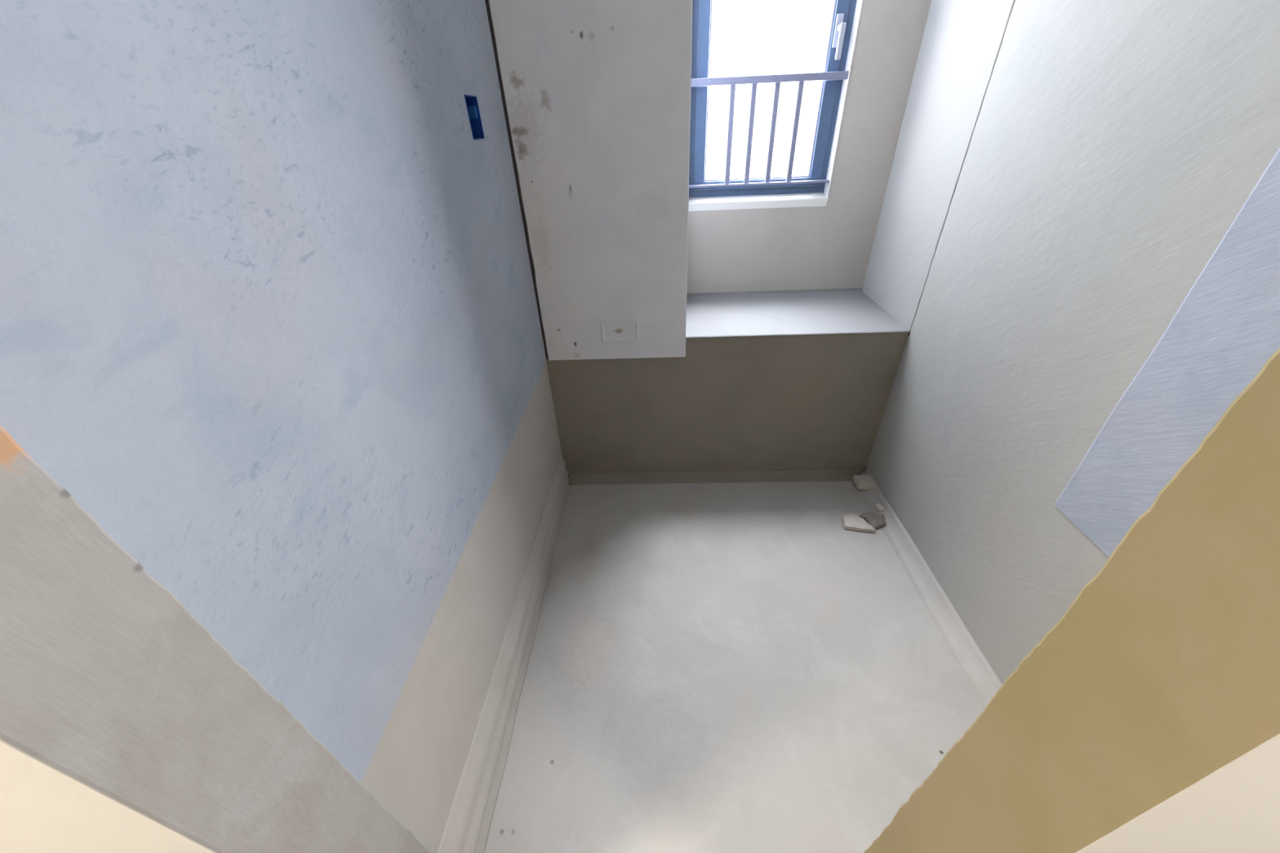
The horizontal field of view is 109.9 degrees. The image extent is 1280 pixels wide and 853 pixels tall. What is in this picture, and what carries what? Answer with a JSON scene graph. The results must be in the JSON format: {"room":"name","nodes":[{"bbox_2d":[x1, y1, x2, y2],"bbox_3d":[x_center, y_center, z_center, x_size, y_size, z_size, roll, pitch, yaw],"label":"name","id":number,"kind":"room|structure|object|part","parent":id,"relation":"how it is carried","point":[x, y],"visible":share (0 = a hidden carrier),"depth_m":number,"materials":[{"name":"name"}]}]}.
{"room":"unfinished empty room","nodes":[
{"label":"unfinished empty room","id":0,"kind":"room"},
{"bbox_2d":[0,0,568,852],"bbox_3d":[-0.560,-0.748,0.972,0.269,3.210,2.054,-1,34,2],"label":"wall","id":1,"kind":"structure","parent":0,"point":[269,319],"depth_m":0.60,"materials":[{"name":"paint"}]},
{"bbox_2d":[463,94,484,139],"bbox_3d":[-0.467,-0.816,1.189,0.062,0.096,0.093,-1,34,2],"label":"electrical box","id":2,"kind":"object","parent":1,"relation":"attached to","point":[471,101],"visible":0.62,"depth_m":1.22,"materials":[{"name":"blue plastic"}]},
{"bbox_2d":[0,347,1279,852],"bbox_3d":[-0.312,-0.180,0.109,3.175,3.200,0.126,-1,34,2],"label":"wall","id":3,"kind":"structure","parent":0,"point":[1146,719],"depth_m":0.36,"materials":[{"name":"beige paint"}]},
{"bbox_2d":[484,0,931,484],"bbox_3d":[0.316,-1.228,1.621,1.499,3.210,0.677,-1,34,2],"label":"wall","id":4,"kind":"structure","parent":0,"point":[727,339],"depth_m":1.87,"materials":[{"name":"white paint"}]},
{"bbox_2d":[600,320,638,342],"bbox_3d":[-0.082,-0.389,1.837,0.152,0.092,0.006,-1,34,2],"label":"outlet","id":5,"kind":"object","parent":4,"relation":"attached to","point":[611,331],"depth_m":1.84,"materials":[{"name":"white plastic"}]},
{"bbox_2d":[688,0,856,197],"bbox_3d":[0.493,-1.782,1.566,0.622,1.747,0.126,-1,34,2],"label":"window","id":6,"kind":"structure","parent":4,"relation":"in","point":[842,11],"depth_m":1.86,"materials":[{"name":"blue metal"}]},
{"bbox_3d":[0.523,-1.077,1.993,0.622,0.009,0.030,-1,34,2],"label":"rail","id":7,"kind":"part","parent":6,"relation":"part of","materials":[{"name":"grey metal"}]},
{"bbox_3d":[0.516,-1.233,1.887,0.622,0.386,0.030,-1,34,2],"label":"window guard rail","id":8,"kind":"part","parent":6,"relation":"part of","materials":[{"name":"metal"}]},
{"bbox_3d":[0.509,-1.382,1.786,0.622,0.026,0.030,-1,34,2],"label":"rail","id":9,"kind":"part","parent":6,"relation":"part of","materials":[{"name":"grey metal"}]},
{"bbox_3d":[0.758,-1.486,1.713,0.027,0.140,0.049,-1,34,2],"label":"handle","id":10,"kind":"part","parent":6,"relation":"part of","materials":[{"name":"silver metal"}]},
{"bbox_3d":[0.644,-0.524,2.035,0.903,0.024,0.510,-1,34,2],"label":"window sill","id":11,"kind":"part","parent":4,"relation":"part of","materials":[{"name":"white paint"}]},
{"bbox_2d":[484,480,984,852],"bbox_3d":[-0.249,1.214,1.036,3.175,0.150,4.939,-1,34,2],"label":"floor","id":12,"kind":"structure","parent":0,"point":[722,667],"depth_m":1.44,"materials":[{"name":"grey concrete"}]},
{"bbox_2d":[841,514,875,533],"bbox_3d":[0.958,0.420,1.971,0.129,0.021,0.088,5,35,12],"label":"block","id":13,"kind":"object","parent":12,"relation":"on","point":[851,522],"visible":1,"depth_m":1.95,"materials":[{"name":"white stone"}]},
{"bbox_2d":[852,474,876,489],"bbox_3d":[1.084,0.273,2.156,0.097,0.047,0.086,-1,34,2],"label":"block","id":14,"kind":"object","parent":12,"relation":"on","point":[861,482],"visible":0.93,"depth_m":2.14,"materials":[{"name":"white stone"}]},
{"bbox_2d":[858,511,886,528],"bbox_3d":[1.032,0.408,1.981,0.105,0.025,0.088,-13,36,-15],"label":"lump","id":15,"kind":"object","parent":12,"relation":"on","point":[876,521],"visible":0.91,"depth_m":1.97,"materials":[{"name":"grey stone"}]},
{"bbox_2d":[874,502,884,512],"bbox_3d":[1.085,0.369,2.029,0.031,0.032,0.050,-8,34,-7],"label":"pebble","id":16,"kind":"object","parent":12,"relation":"on","point":[880,508],"visible":1,"depth_m":2.02,"materials":[{"name":"grey stone"}]},
{"bbox_2d":[860,0,1279,708],"bbox_3d":[1.141,-0.819,0.962,0.314,3.210,2.191,-1,34,2],"label":"wall","id":17,"kind":"structure","parent":0,"point":[1076,245],"depth_m":1.14,"materials":[{"name":"white paint"}]}
]}

